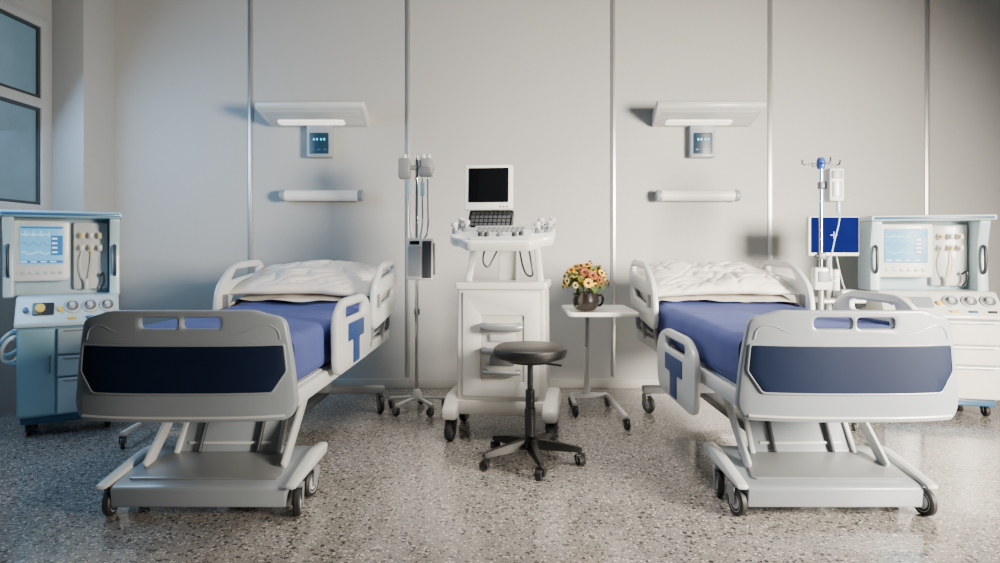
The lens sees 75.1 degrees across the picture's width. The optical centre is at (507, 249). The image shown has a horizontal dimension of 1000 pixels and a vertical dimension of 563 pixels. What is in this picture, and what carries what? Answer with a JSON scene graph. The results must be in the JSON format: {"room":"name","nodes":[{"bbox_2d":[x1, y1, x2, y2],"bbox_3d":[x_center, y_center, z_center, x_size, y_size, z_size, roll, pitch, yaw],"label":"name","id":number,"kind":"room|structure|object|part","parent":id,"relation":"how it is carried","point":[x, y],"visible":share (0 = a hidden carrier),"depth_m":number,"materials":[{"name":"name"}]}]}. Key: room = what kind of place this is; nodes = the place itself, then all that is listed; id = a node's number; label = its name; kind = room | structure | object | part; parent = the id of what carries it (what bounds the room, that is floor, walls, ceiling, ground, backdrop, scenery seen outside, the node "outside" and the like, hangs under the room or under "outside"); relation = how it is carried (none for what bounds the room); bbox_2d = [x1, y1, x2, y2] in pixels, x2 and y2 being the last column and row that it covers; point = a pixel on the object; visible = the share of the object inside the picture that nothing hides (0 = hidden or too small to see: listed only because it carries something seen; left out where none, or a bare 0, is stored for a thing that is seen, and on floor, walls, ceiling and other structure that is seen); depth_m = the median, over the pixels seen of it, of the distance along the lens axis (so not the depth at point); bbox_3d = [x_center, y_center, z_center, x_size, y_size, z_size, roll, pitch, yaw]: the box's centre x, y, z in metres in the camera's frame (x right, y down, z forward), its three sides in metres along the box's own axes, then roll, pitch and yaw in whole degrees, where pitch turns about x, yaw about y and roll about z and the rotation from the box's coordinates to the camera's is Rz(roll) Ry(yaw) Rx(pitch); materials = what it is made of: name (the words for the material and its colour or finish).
{"room":"hospital room","nodes":[
{"label":"hospital room","id":0,"kind":"room"},
{"bbox_2d":[0,0,51,415],"bbox_3d":[-3.730,-0.630,1.955,0.300,3.600,7.110,0,0,0],"label":"wall","id":1,"kind":"structure","parent":0,"point":[43,8],"depth_m":4.70,"materials":[{"name":"paint"}]},
{"bbox_2d":[0,0,48,218],"bbox_3d":[-3.572,-1.006,3.985,0.105,1.568,2.170,0,0,0],"label":"window","id":2,"kind":"structure","parent":1,"relation":"in","point":[24,34],"depth_m":4.83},
{"bbox_3d":[-3.610,-1.433,4.500,0.008,0.545,0.970,0,0,0],"label":"pane","id":3,"kind":"part","parent":2,"relation":"part of","materials":[{"name":"glass"}]},
{"bbox_3d":[-3.610,-0.715,4.500,0.008,0.740,0.970,0,0,0],"label":"pane","id":4,"kind":"part","parent":2,"relation":"part of","materials":[{"name":"glass"}]},
{"bbox_2d":[52,0,114,211],"bbox_3d":[-3.455,-0.630,5.305,0.250,3.600,0.410,0,0,0],"label":"column","id":5,"kind":"structure","parent":1,"relation":"attached to","point":[83,31],"depth_m":5.11,"materials":[{"name":"paint"}]},
{"bbox_2d":[0,388,999,562],"bbox_3d":[0.660,1.220,1.955,9.080,0.100,7.710,0,0,0],"label":"floor","id":6,"kind":"structure","parent":0,"point":[391,488],"depth_m":2.94,"materials":[{"name":"stone"}]},
{"bbox_2d":[0,209,121,435],"bbox_3d":[-2.970,0.458,4.344,0.672,1.425,0.627,0,0,-32],"label":"machine","id":7,"kind":"object","parent":6,"relation":"on","point":[61,269],"visible":0.73,"depth_m":4.19,"materials":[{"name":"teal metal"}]},
{"bbox_3d":[-3.190,0.070,4.145,0.019,0.222,0.056,0,0,-32],"label":"grab handle","id":8,"kind":"part","parent":7,"relation":"part of","materials":[{"name":"grey plastic"}]},
{"bbox_3d":[-2.948,0.765,4.063,0.188,0.540,0.019,0,0,-32],"label":"door","id":9,"kind":"part","parent":7,"relation":"part of","materials":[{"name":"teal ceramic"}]},
{"bbox_3d":[-3.062,0.077,4.272,0.224,0.016,0.003,0,0,-32],"label":"screen panel","id":10,"kind":"part","parent":7,"relation":"part of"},
{"bbox_3d":[-3.062,-0.147,4.272,0.224,0.012,0.003,0,0,-32],"label":"screen panel","id":11,"kind":"part","parent":7,"relation":"part of","materials":[{"name":"blue glass"}]},
{"bbox_3d":[-2.878,0.720,4.084,0.010,0.112,0.034,0,0,-32],"label":"door handle","id":12,"kind":"part","parent":7,"relation":"part of","materials":[{"name":"grey plastic"}]},
{"bbox_3d":[-2.994,-0.030,4.314,0.064,0.130,0.003,0,0,-32],"label":"screen panel","id":13,"kind":"part","parent":7,"relation":"part of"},
{"bbox_2d":[0,209,121,219],"bbox_3d":[-3.020,-0.235,4.425,0.672,0.040,0.437,0,0,-32],"label":"shelf","id":14,"kind":"object","parent":7,"relation":"attached to","point":[6,214],"depth_m":4.28,"materials":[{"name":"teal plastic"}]},
{"bbox_3d":[-3.076,0.050,4.513,0.592,0.540,0.133,0,0,-32],"label":"panel","id":15,"kind":"part","parent":7,"relation":"part of","materials":[{"name":"white plastic"}]},
{"bbox_3d":[-2.886,0.388,4.278,0.552,0.185,0.428,0,0,-32],"label":"control panel","id":16,"kind":"part","parent":7,"relation":"part of","materials":[{"name":"white plastic"}]},
{"bbox_3d":[-2.717,0.922,4.199,0.316,0.225,0.048,0,0,-32],"label":"drawer","id":17,"kind":"part","parent":7,"relation":"part of","materials":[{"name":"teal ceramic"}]},
{"bbox_3d":[-2.717,0.735,4.199,0.316,0.130,0.048,0,0,-32],"label":"drawer","id":18,"kind":"part","parent":7,"relation":"part of","materials":[{"name":"plastic"}]},
{"bbox_3d":[-2.717,0.578,4.199,0.316,0.165,0.048,0,0,-32],"label":"drawer","id":19,"kind":"part","parent":7,"relation":"part of","materials":[{"name":"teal plastic"}]},
{"bbox_3d":[-2.794,0.352,4.168,0.035,0.042,0.040,0,0,-32],"label":"knob","id":20,"kind":"part","parent":7,"relation":"part of","materials":[{"name":"plastic"}]},
{"bbox_3d":[-2.705,0.513,4.180,0.259,0.010,0.008,0,0,-32],"label":"drawer pull","id":21,"kind":"part","parent":7,"relation":"part of","materials":[{"name":"grey plastic"}]},
{"bbox_3d":[-2.712,0.352,4.219,0.035,0.042,0.040,0,0,-32],"label":"knob","id":22,"kind":"part","parent":7,"relation":"part of","materials":[{"name":"plastic"}]},
{"bbox_3d":[-2.901,0.040,4.521,0.200,0.460,0.048,0,0,-32],"label":"pump panel","id":23,"kind":"part","parent":7,"relation":"part of","materials":[{"name":"plastic"}]},
{"bbox_3d":[-2.631,0.352,4.270,0.035,0.042,0.040,0,0,-32],"label":"knob","id":24,"kind":"part","parent":7,"relation":"part of","materials":[{"name":"plastic"}]},
{"bbox_3d":[-2.695,0.070,4.454,0.019,0.222,0.056,0,0,-32],"label":"grab handle","id":25,"kind":"part","parent":7,"relation":"part of","materials":[{"name":"grey plastic"}]},
{"bbox_2d":[119,422,147,448],"bbox_3d":[-2.192,0.846,4.182,0.476,0.649,0.738,0,0,-8],"label":"table","id":26,"kind":"object","parent":6,"relation":"on","point":[123,434],"visible":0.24,"depth_m":3.85,"materials":[{"name":"white metal"}]},
{"bbox_2d":[76,259,396,515],"bbox_3d":[-1.345,0.619,3.830,1.029,1.102,2.360,0,0,0],"label":"hospital bed","id":27,"kind":"object","parent":6,"relation":"on","point":[237,374],"visible":0.97,"depth_m":2.81,"materials":[{"name":"grey plastic"}]},
{"bbox_3d":[-1.753,0.996,3.042,0.052,0.072,0.505,0,0,0],"label":"arm","id":28,"kind":"part","parent":27,"relation":"part of","materials":[{"name":"plastic"}]},
{"bbox_3d":[-1.660,0.823,3.200,0.018,0.401,0.476,0,0,0],"label":"lift arm","id":29,"kind":"part","parent":27,"relation":"part of","materials":[{"name":"plastic"}]},
{"bbox_3d":[-1.345,0.338,2.678,0.810,0.066,0.044,0,0,0],"label":"moulding","id":30,"kind":"part","parent":27,"relation":"part of","materials":[{"name":"grey plastic"}]},
{"bbox_3d":[-1.345,0.491,2.678,0.842,0.190,0.051,0,0,0],"label":"inlay panel","id":31,"kind":"part","parent":27,"relation":"part of","materials":[{"name":"blue plastic"}]},
{"bbox_3d":[-1.345,0.478,2.701,0.927,0.460,0.089,0,0,0],"label":"footboard","id":32,"kind":"part","parent":27,"relation":"part of","materials":[{"name":"grey plastic"}]},
{"bbox_3d":[-1.345,0.993,3.009,0.671,0.047,0.278,0,0,0],"label":"tread plate","id":33,"kind":"part","parent":27,"relation":"part of","materials":[{"name":"paint"}]},
{"bbox_3d":[-1.345,0.814,3.251,0.469,0.340,0.235,0,0,0],"label":"lift panel","id":34,"kind":"part","parent":27,"relation":"part of","materials":[{"name":"grey plastic"}]},
{"bbox_3d":[-1.837,0.286,4.484,0.036,0.435,0.835,0,0,0],"label":"rail","id":35,"kind":"part","parent":27,"relation":"part of","materials":[{"name":"plastic"}]},
{"bbox_3d":[-1.343,0.422,3.842,0.891,0.331,2.155,0,0,0],"label":"mattress","id":36,"kind":"part","parent":27,"relation":"part of","materials":[{"name":"blue fabric"}]},
{"bbox_3d":[-1.030,0.823,3.200,0.018,0.401,0.476,0,0,0],"label":"lift arm","id":37,"kind":"part","parent":27,"relation":"part of","materials":[{"name":"plastic"}]},
{"bbox_3d":[-0.937,0.996,3.042,0.052,0.072,0.505,0,0,0],"label":"arm","id":38,"kind":"part","parent":27,"relation":"part of","materials":[{"name":"plastic"}]},
{"bbox_2d":[229,260,389,296],"bbox_3d":[-1.346,0.193,4.569,1.020,0.241,0.704,0,0,0],"label":"pillow","id":39,"kind":"object","parent":27,"relation":"on","point":[329,277],"visible":0.91,"depth_m":4.38,"materials":[{"name":"white fabric"}]},
{"bbox_3d":[-1.345,0.613,3.835,0.900,0.119,2.190,0,0,0],"label":"deck frame","id":40,"kind":"part","parent":27,"relation":"part of","materials":[{"name":"plastic"}]},
{"bbox_3d":[-0.853,0.440,3.579,0.034,0.380,0.808,0,0,0],"label":"rail","id":41,"kind":"part","parent":27,"relation":"part of","materials":[{"name":"plastic"}]},
{"bbox_3d":[-0.887,0.532,4.240,0.053,0.207,0.050,0,0,0],"label":"rail arm","id":42,"kind":"part","parent":27,"relation":"part of","materials":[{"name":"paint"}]},
{"bbox_3d":[-0.887,0.532,4.620,0.053,0.207,0.050,0,0,0],"label":"rail arm","id":43,"kind":"part","parent":27,"relation":"part of","materials":[{"name":"paint"}]},
{"bbox_3d":[-0.853,0.286,4.484,0.036,0.435,0.835,0,0,0],"label":"rail","id":44,"kind":"part","parent":27,"relation":"part of","materials":[{"name":"plastic"}]},
{"bbox_3d":[-1.345,0.395,4.990,0.880,0.450,0.040,0,0,0],"label":"headboard","id":45,"kind":"part","parent":27,"relation":"part of","materials":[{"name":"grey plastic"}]},
{"bbox_2d":[388,154,445,416],"bbox_3d":[-0.681,0.237,4.744,0.419,1.865,0.436,0,0,18],"label":"stand","id":46,"kind":"object","parent":6,"relation":"on","point":[420,252],"visible":0.97,"depth_m":4.68,"materials":[{"name":"silver metal"}]},
{"bbox_3d":[-0.783,1.085,4.774,0.186,0.041,0.025,0,0,16],"label":"leg","id":47,"kind":"part","parent":46,"relation":"part of","materials":[{"name":"plastic"}]},
{"bbox_3d":[-0.734,1.085,4.638,0.026,0.042,0.186,0,0,34],"label":"leg","id":48,"kind":"part","parent":46,"relation":"part of","materials":[{"name":"plastic"}]},
{"bbox_3d":[-0.665,0.077,4.622,0.090,0.215,0.010,0,0,0],"label":"pump door","id":49,"kind":"part","parent":46,"relation":"part of","materials":[{"name":"grey plastic"}]},
{"bbox_3d":[-0.590,1.085,4.644,0.026,0.042,0.186,0,0,-38],"label":"leg","id":50,"kind":"part","parent":46,"relation":"part of","materials":[{"name":"plastic"}]},
{"bbox_3d":[-0.578,0.068,4.622,0.065,0.265,0.010,0,0,0],"label":"dark panel","id":51,"kind":"part","parent":46,"relation":"part of","materials":[{"name":"grey plastic"}]},
{"bbox_3d":[-0.533,0.065,4.690,0.008,0.230,0.100,0,0,0],"label":"panel","id":52,"kind":"part","parent":46,"relation":"part of","materials":[{"name":"grey plastic"}]},
{"bbox_3d":[-0.550,1.085,4.782,0.186,0.043,0.027,0,0,-20],"label":"leg","id":53,"kind":"part","parent":46,"relation":"part of","materials":[{"name":"plastic"}]},
{"bbox_2d":[442,165,560,440],"bbox_3d":[-0.021,0.305,4.190,0.705,1.730,0.620,0,0,7],"label":"machine","id":54,"kind":"object","parent":6,"relation":"on","point":[491,312],"visible":0.98,"depth_m":4.00,"materials":[{"name":"white plastic"}]},
{"bbox_3d":[-0.040,0.615,3.955,0.250,0.040,0.092,0,0,7],"label":"handle","id":55,"kind":"part","parent":54,"relation":"part of","materials":[{"name":"paint"}]},
{"bbox_2d":[464,165,512,210],"bbox_3d":[-0.126,-0.410,4.284,0.320,0.301,0.064,0,0,7],"label":"monitor","id":56,"kind":"object","parent":54,"relation":"on","point":[487,187],"depth_m":4.26,"materials":[{"name":"white plastic"}]},
{"bbox_3d":[-0.045,0.580,3.994,0.470,0.640,0.030,0,0,7],"label":"panel","id":57,"kind":"part","parent":54,"relation":"part of","materials":[{"name":"white plastic"}]},
{"bbox_3d":[-0.039,-0.105,4.043,0.380,0.103,0.289,0,0,7],"label":"control plate","id":58,"kind":"part","parent":54,"relation":"part of","materials":[{"name":"plastic"}]},
{"bbox_3d":[-0.040,0.745,3.958,0.238,0.028,0.086,0,0,7],"label":"handle","id":59,"kind":"part","parent":54,"relation":"part of","materials":[{"name":"paint"}]},
{"bbox_3d":[-0.040,0.470,3.952,0.262,0.052,0.098,0,0,7],"label":"handle","id":60,"kind":"part","parent":54,"relation":"part of","materials":[{"name":"paint"}]},
{"bbox_2d":[479,341,585,480],"bbox_3d":[0.123,0.844,3.554,0.584,0.653,0.561,0,0,-10],"label":"stool","id":61,"kind":"object","parent":6,"relation":"on","point":[529,353],"visible":1,"depth_m":3.52,"materials":[{"name":"black leather"}]},
{"bbox_3d":[-0.017,1.067,3.506,0.255,0.065,0.052,0,0,-28],"label":"leg","id":62,"kind":"part","parent":61,"relation":"part of","materials":[{"name":"black plastic"}]},
{"bbox_3d":[0.009,1.067,3.689,0.255,0.065,0.052,0,0,44],"label":"leg","id":63,"kind":"part","parent":61,"relation":"part of","materials":[{"name":"black plastic"}]},
{"bbox_3d":[0.122,0.556,3.580,0.410,0.078,0.410,0,0,-10],"label":"seat","id":64,"kind":"part","parent":61,"relation":"part of","materials":[{"name":"black leather"}]},
{"bbox_3d":[0.122,0.605,3.580,0.260,0.021,0.260,0,0,-10],"label":"seat plate","id":65,"kind":"part","parent":61,"relation":"part of","materials":[{"name":"black plastic"}]},
{"bbox_3d":[0.149,1.067,3.425,0.052,0.065,0.255,0,0,-10],"label":"leg","id":66,"kind":"part","parent":61,"relation":"part of","materials":[{"name":"black plastic"}]},
{"bbox_3d":[0.191,1.067,3.722,0.052,0.065,0.255,0,0,26],"label":"leg","id":67,"kind":"part","parent":61,"relation":"part of","materials":[{"name":"black plastic"}]},
{"bbox_3d":[0.234,0.625,3.547,0.118,0.022,0.016,0,0,10],"label":"height lever","id":68,"kind":"part","parent":61,"relation":"part of","materials":[{"name":"black plastic"}]},
{"bbox_3d":[0.278,1.067,3.558,0.255,0.065,0.052,0,0,8],"label":"leg","id":69,"kind":"part","parent":61,"relation":"part of","materials":[{"name":"black plastic"}]},
{"bbox_2d":[562,305,638,429],"bbox_3d":[0.640,0.793,4.561,0.476,0.754,0.738,0,0,0],"label":"table","id":70,"kind":"object","parent":6,"relation":"on","point":[604,310],"visible":0.99,"depth_m":4.70,"materials":[{"name":"white metal"}]},
{"bbox_2d":[562,260,609,310],"bbox_3d":[0.538,0.244,4.510,0.326,0.348,0.300,0,0,0],"label":"flower pot","id":71,"kind":"object","parent":70,"relation":"on","point":[588,277],"visible":1,"depth_m":4.44,"materials":[{"name":"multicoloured plant"}]},
{"bbox_3d":[0.435,0.136,4.468,0.059,0.054,0.049,0,0,0],"label":"flower","id":72,"kind":"part","parent":71,"relation":"part of","materials":[{"name":"yellow plant"}]},
{"bbox_3d":[0.525,0.150,4.416,0.071,0.064,0.033,0,0,0],"label":"flower","id":73,"kind":"part","parent":71,"relation":"part of","materials":[{"name":"orange plant"}]},
{"bbox_3d":[0.540,0.355,4.520,0.184,0.125,0.184,0,0,0],"label":"pot","id":74,"kind":"part","parent":71,"relation":"part of","materials":[{"name":"brown ceramic"}]},
{"bbox_3d":[0.542,0.222,4.372,0.070,0.072,0.015,0,0,0],"label":"flower","id":75,"kind":"part","parent":71,"relation":"part of","materials":[{"name":"yellow plant"}]},
{"bbox_3d":[0.576,0.171,4.388,0.067,0.064,0.030,0,0,0],"label":"flower","id":76,"kind":"part","parent":71,"relation":"part of","materials":[{"name":"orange plant"}]},
{"bbox_3d":[0.644,0.351,4.520,0.050,0.091,0.018,0,0,0],"label":"handle","id":77,"kind":"part","parent":71,"relation":"part of","materials":[{"name":"brown ceramic"}]},
{"bbox_2d":[629,259,957,515],"bbox_3d":[1.420,0.619,3.830,1.029,1.102,2.360,0,0,0],"label":"hospital bed","id":78,"kind":"object","parent":6,"relation":"on","point":[793,376],"visible":0.95,"depth_m":2.82,"materials":[{"name":"grey plastic"}]},
{"bbox_3d":[1.420,0.395,4.990,0.880,0.450,0.040,0,0,0],"label":"headboard","id":79,"kind":"part","parent":78,"relation":"part of","materials":[{"name":"grey plastic"}]},
{"bbox_3d":[0.928,0.286,4.484,0.036,0.435,0.835,0,0,0],"label":"rail","id":80,"kind":"part","parent":78,"relation":"part of","materials":[{"name":"plastic"}]},
{"bbox_3d":[0.963,0.532,4.620,0.053,0.207,0.050,0,0,0],"label":"rail arm","id":81,"kind":"part","parent":78,"relation":"part of","materials":[{"name":"paint"}]},
{"bbox_3d":[0.963,0.532,4.240,0.053,0.207,0.050,0,0,0],"label":"rail arm","id":82,"kind":"part","parent":78,"relation":"part of","materials":[{"name":"paint"}]},
{"bbox_3d":[0.928,0.640,3.579,0.034,0.380,0.808,0,0,0],"label":"rail","id":83,"kind":"part","parent":78,"relation":"part of","materials":[{"name":"plastic"}]},
{"bbox_3d":[1.420,0.613,3.835,0.900,0.119,2.190,0,0,0],"label":"deck frame","id":84,"kind":"part","parent":78,"relation":"part of","materials":[{"name":"plastic"}]},
{"bbox_2d":[637,260,798,296],"bbox_3d":[1.421,0.195,4.565,1.020,0.238,0.702,0,0,0],"label":"pillow","id":85,"kind":"object","parent":78,"relation":"on","point":[672,278],"visible":0.91,"depth_m":4.37,"materials":[{"name":"white fabric"}]},
{"bbox_3d":[1.012,0.996,3.042,0.052,0.072,0.505,0,0,0],"label":"arm","id":86,"kind":"part","parent":78,"relation":"part of","materials":[{"name":"plastic"}]},
{"bbox_3d":[1.105,0.823,3.200,0.018,0.401,0.476,0,0,0],"label":"lift arm","id":87,"kind":"part","parent":78,"relation":"part of","materials":[{"name":"plastic"}]},
{"bbox_3d":[1.418,0.420,3.842,0.889,0.336,2.155,0,0,0],"label":"mattress","id":88,"kind":"part","parent":78,"relation":"part of","materials":[{"name":"blue fabric"}]},
{"bbox_3d":[1.912,0.286,4.484,0.036,0.435,0.835,0,0,0],"label":"rail","id":89,"kind":"part","parent":78,"relation":"part of","materials":[{"name":"plastic"}]},
{"bbox_3d":[1.420,0.814,3.251,0.469,0.340,0.235,0,0,0],"label":"lift panel","id":90,"kind":"part","parent":78,"relation":"part of","materials":[{"name":"grey plastic"}]},
{"bbox_3d":[1.420,0.993,3.009,0.671,0.047,0.278,0,0,0],"label":"tread plate","id":91,"kind":"part","parent":78,"relation":"part of","materials":[{"name":"paint"}]},
{"bbox_3d":[1.420,0.478,2.701,0.927,0.460,0.089,0,0,0],"label":"footboard","id":92,"kind":"part","parent":78,"relation":"part of","materials":[{"name":"grey plastic"}]},
{"bbox_3d":[1.420,0.338,2.678,0.810,0.066,0.044,0,0,0],"label":"moulding","id":93,"kind":"part","parent":78,"relation":"part of","materials":[{"name":"grey plastic"}]},
{"bbox_3d":[1.420,0.491,2.678,0.842,0.190,0.051,0,0,0],"label":"inlay panel","id":94,"kind":"part","parent":78,"relation":"part of","materials":[{"name":"blue plastic"}]},
{"bbox_3d":[1.735,0.823,3.200,0.018,0.401,0.476,0,0,0],"label":"lift arm","id":95,"kind":"part","parent":78,"relation":"part of","materials":[{"name":"plastic"}]},
{"bbox_3d":[1.912,0.410,3.409,0.034,0.380,0.808,0,0,0],"label":"rail","id":96,"kind":"part","parent":78,"relation":"part of","materials":[{"name":"plastic"}]},
{"bbox_3d":[1.828,0.996,3.042,0.052,0.072,0.505,0,0,0],"label":"arm","id":97,"kind":"part","parent":78,"relation":"part of","materials":[{"name":"plastic"}]},
{"bbox_2d":[801,157,857,430],"bbox_3d":[2.068,0.277,4.329,0.421,1.787,0.438,0,0,0],"label":"stand","id":98,"kind":"object","parent":6,"relation":"on","point":[822,278],"visible":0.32,"depth_m":4.29,"materials":[{"name":"silver metal"}]},
{"bbox_3d":[2.160,-0.400,4.263,0.060,0.100,0.008,0,0,0],"label":"pump door","id":99,"kind":"part","parent":98,"relation":"part of","materials":[{"name":"grey plastic"}]},
{"bbox_2d":[806,216,865,309],"bbox_3d":[2.415,0.460,4.810,0.380,1.420,0.441,0,0,0],"label":"patient monitor","id":100,"kind":"object","parent":6,"relation":"on","point":[847,237],"visible":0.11,"depth_m":4.81,"materials":[{"name":"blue plastic"}]},
{"bbox_2d":[814,297,865,302],"bbox_3d":[2.410,0.370,4.820,0.340,0.025,0.320,0,0,0],"label":"tray","id":101,"kind":"object","parent":100,"relation":"on","point":[826,299],"depth_m":4.66,"materials":[{"name":"white plastic"}]},
{"bbox_2d":[858,214,999,415],"bbox_3d":[3.068,0.458,4.830,0.892,1.425,0.627,0,0,13],"label":"machine","id":102,"kind":"object","parent":6,"relation":"on","point":[938,263],"visible":0.63,"depth_m":4.76,"materials":[{"name":"white plastic"}]},
{"bbox_3d":[2.749,0.070,4.850,0.023,0.222,0.056,0,0,13],"label":"grab handle","id":103,"kind":"part","parent":102,"relation":"part of","materials":[{"name":"grey plastic"}]},
{"bbox_3d":[2.966,0.077,4.841,0.272,0.016,0.003,0,0,13],"label":"screen panel","id":104,"kind":"part","parent":102,"relation":"part of","materials":[{"name":"white plastic"}]},
{"bbox_3d":[2.966,-0.147,4.841,0.272,0.012,0.003,0,0,13],"label":"screen panel","id":105,"kind":"part","parent":102,"relation":"part of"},
{"bbox_3d":[3.151,0.050,5.016,0.718,0.540,0.133,0,0,13],"label":"panel","id":106,"kind":"part","parent":102,"relation":"part of","materials":[{"name":"white plastic"}]},
{"bbox_3d":[3.060,-0.030,4.819,0.078,0.130,0.003,0,0,13],"label":"screen panel","id":107,"kind":"part","parent":102,"relation":"part of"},
{"bbox_2d":[859,214,996,222],"bbox_3d":[3.127,-0.235,4.914,0.815,0.040,0.437,0,0,13],"label":"shelf","id":108,"kind":"object","parent":102,"relation":"attached to","point":[965,218],"depth_m":4.74,"materials":[{"name":"white plastic"}]},
{"bbox_3d":[3.083,0.388,4.724,0.757,0.185,0.428,0,0,13],"label":"control panel","id":109,"kind":"part","parent":102,"relation":"part of","materials":[{"name":"white plastic"}]},
{"bbox_3d":[3.311,0.040,4.891,0.242,0.460,0.048,0,0,13],"label":"pump panel","id":110,"kind":"part","parent":102,"relation":"part of","materials":[{"name":"plastic"}]},
{"bbox_3d":[3.117,0.352,4.570,0.043,0.042,0.040,0,0,13],"label":"knob","id":111,"kind":"part","parent":102,"relation":"part of","materials":[{"name":"plastic"}]},
{"bbox_3d":[3.231,0.352,4.544,0.043,0.042,0.040,0,0,13],"label":"knob","id":112,"kind":"part","parent":102,"relation":"part of","materials":[{"name":"plastic"}]},
{"bbox_3d":[3.163,0.513,4.521,0.384,0.010,0.008,0,0,13],"label":"drawer pull","id":113,"kind":"part","parent":102,"relation":"part of","materials":[{"name":"grey plastic"}]},
{"bbox_3d":[3.163,0.688,4.521,0.384,0.010,0.008,0,0,13],"label":"drawer pull","id":114,"kind":"part","parent":102,"relation":"part of","materials":[{"name":"grey plastic"}]},
{"bbox_3d":[3.168,0.578,4.544,0.470,0.165,0.048,0,0,13],"label":"drawer","id":115,"kind":"part","parent":102,"relation":"part of","materials":[{"name":"white plastic"}]},
{"bbox_3d":[3.163,0.828,4.521,0.384,0.010,0.008,0,0,13],"label":"drawer pull","id":116,"kind":"part","parent":102,"relation":"part of","materials":[{"name":"grey plastic"}]},
{"bbox_3d":[3.168,0.735,4.544,0.470,0.130,0.048,0,0,13],"label":"drawer","id":117,"kind":"part","parent":102,"relation":"part of","materials":[{"name":"white plastic"}]},
{"bbox_3d":[3.168,0.922,4.544,0.470,0.225,0.048,0,0,13],"label":"drawer","id":118,"kind":"part","parent":102,"relation":"part of","materials":[{"name":"white plastic"}]},
{"bbox_3d":[3.439,0.070,4.691,0.023,0.222,0.056,0,0,13],"label":"grab handle","id":119,"kind":"part","parent":102,"relation":"part of","materials":[{"name":"grey plastic"}]},
{"bbox_3d":[3.344,0.352,4.518,0.043,0.042,0.040,0,0,13],"label":"knob","id":120,"kind":"part","parent":102,"relation":"part of","materials":[{"name":"plastic"}]},
{"bbox_2d":[115,0,999,378],"bbox_3d":[0.660,-0.630,5.610,9.080,3.600,0.200,0,0,0],"label":"wall","id":121,"kind":"structure","parent":0,"point":[525,85],"depth_m":5.51,"materials":[{"name":"paint"}]},
{"bbox_2d":[248,0,252,273],"bbox_3d":[-2.179,-0.680,5.503,0.038,3.500,0.015,0,0,0],"label":"trim","id":122,"kind":"structure","parent":121,"relation":"attached to","point":[250,2],"depth_m":5.50,"materials":[{"name":"silver metal"}]},
{"bbox_2d":[255,101,368,157],"bbox_3d":[-1.585,-0.984,5.342,0.876,0.417,0.334,0,0,0],"label":"lamp","id":123,"kind":"object","parent":121,"relation":"attached to","point":[320,118],"visible":1,"depth_m":5.32,"materials":[{"name":"plastic"}]},
{"bbox_2d":[278,120,344,124],"bbox_3d":[-1.630,-1.058,5.391,0.550,0.032,0.077,0,0,0],"label":"diffuser","id":124,"kind":"object","parent":123,"relation":"attached to","point":[280,122],"depth_m":5.38,"materials":[{"name":"white plastic"}]},
{"bbox_3d":[-1.585,-1.116,5.342,0.876,0.152,0.334,0,0,0],"label":"lamp shade","id":125,"kind":"part","parent":123,"relation":"part of","materials":[{"name":"plastic"}]},
{"bbox_2d":[279,190,364,200],"bbox_3d":[-1.555,-0.455,5.448,0.700,0.098,0.124,0,0,0],"label":"light bar","id":126,"kind":"object","parent":121,"relation":"attached to","point":[284,195],"visible":1,"depth_m":5.40,"materials":[{"name":"grey plastic"}]},
{"bbox_2d":[406,0,409,376],"bbox_3d":[-0.848,-0.680,5.503,0.038,3.500,0.015,0,0,0],"label":"trim","id":127,"kind":"structure","parent":121,"relation":"attached to","point":[407,1],"depth_m":5.50,"materials":[{"name":"silver metal"}]},
{"bbox_2d":[332,379,659,387],"bbox_3d":[0.785,1.130,5.501,8.230,0.080,0.018,0,0,0],"label":"baseboard","id":128,"kind":"structure","parent":121,"relation":"attached to","point":[388,383],"depth_m":5.49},
{"bbox_2d":[611,0,614,376],"bbox_3d":[0.890,-0.680,5.503,0.038,3.500,0.015,0,0,0],"label":"trim","id":129,"kind":"structure","parent":121,"relation":"attached to","point":[612,1],"depth_m":5.50,"materials":[{"name":"silver metal"}]},
{"bbox_2d":[655,190,740,200],"bbox_3d":[1.585,-0.455,5.448,0.700,0.098,0.124,0,0,0],"label":"light bar","id":130,"kind":"object","parent":121,"relation":"attached to","point":[660,195],"visible":1,"depth_m":5.40,"materials":[{"name":"grey plastic"}]},
{"bbox_2d":[652,101,765,157],"bbox_3d":[1.625,-0.984,5.342,0.876,0.417,0.334,0,0,0],"label":"lamp","id":131,"kind":"object","parent":121,"relation":"attached to","point":[701,118],"visible":1,"depth_m":5.32,"materials":[{"name":"plastic"}]},
{"bbox_2d":[665,120,731,124],"bbox_3d":[1.580,-1.058,5.391,0.550,0.032,0.077,0,0,0],"label":"diffuser","id":132,"kind":"object","parent":131,"relation":"attached to","point":[667,122],"depth_m":5.38,"materials":[{"name":"white plastic"}]},
{"bbox_3d":[1.625,-1.116,5.342,0.876,0.152,0.334,0,0,0],"label":"lamp shade","id":133,"kind":"part","parent":131,"relation":"part of","materials":[{"name":"plastic"}]},
{"bbox_2d":[768,0,772,272],"bbox_3d":[2.221,-0.680,5.503,0.038,3.500,0.015,0,0,0],"label":"trim","id":134,"kind":"structure","parent":121,"relation":"attached to","point":[770,2],"depth_m":5.50,"materials":[{"name":"silver metal"}]},
{"bbox_2d":[925,0,929,214],"bbox_3d":[3.552,-0.680,5.503,0.038,3.500,0.015,0,0,0],"label":"trim","id":135,"kind":"structure","parent":121,"relation":"attached to","point":[927,2],"depth_m":5.50,"materials":[{"name":"silver metal"}]}
]}

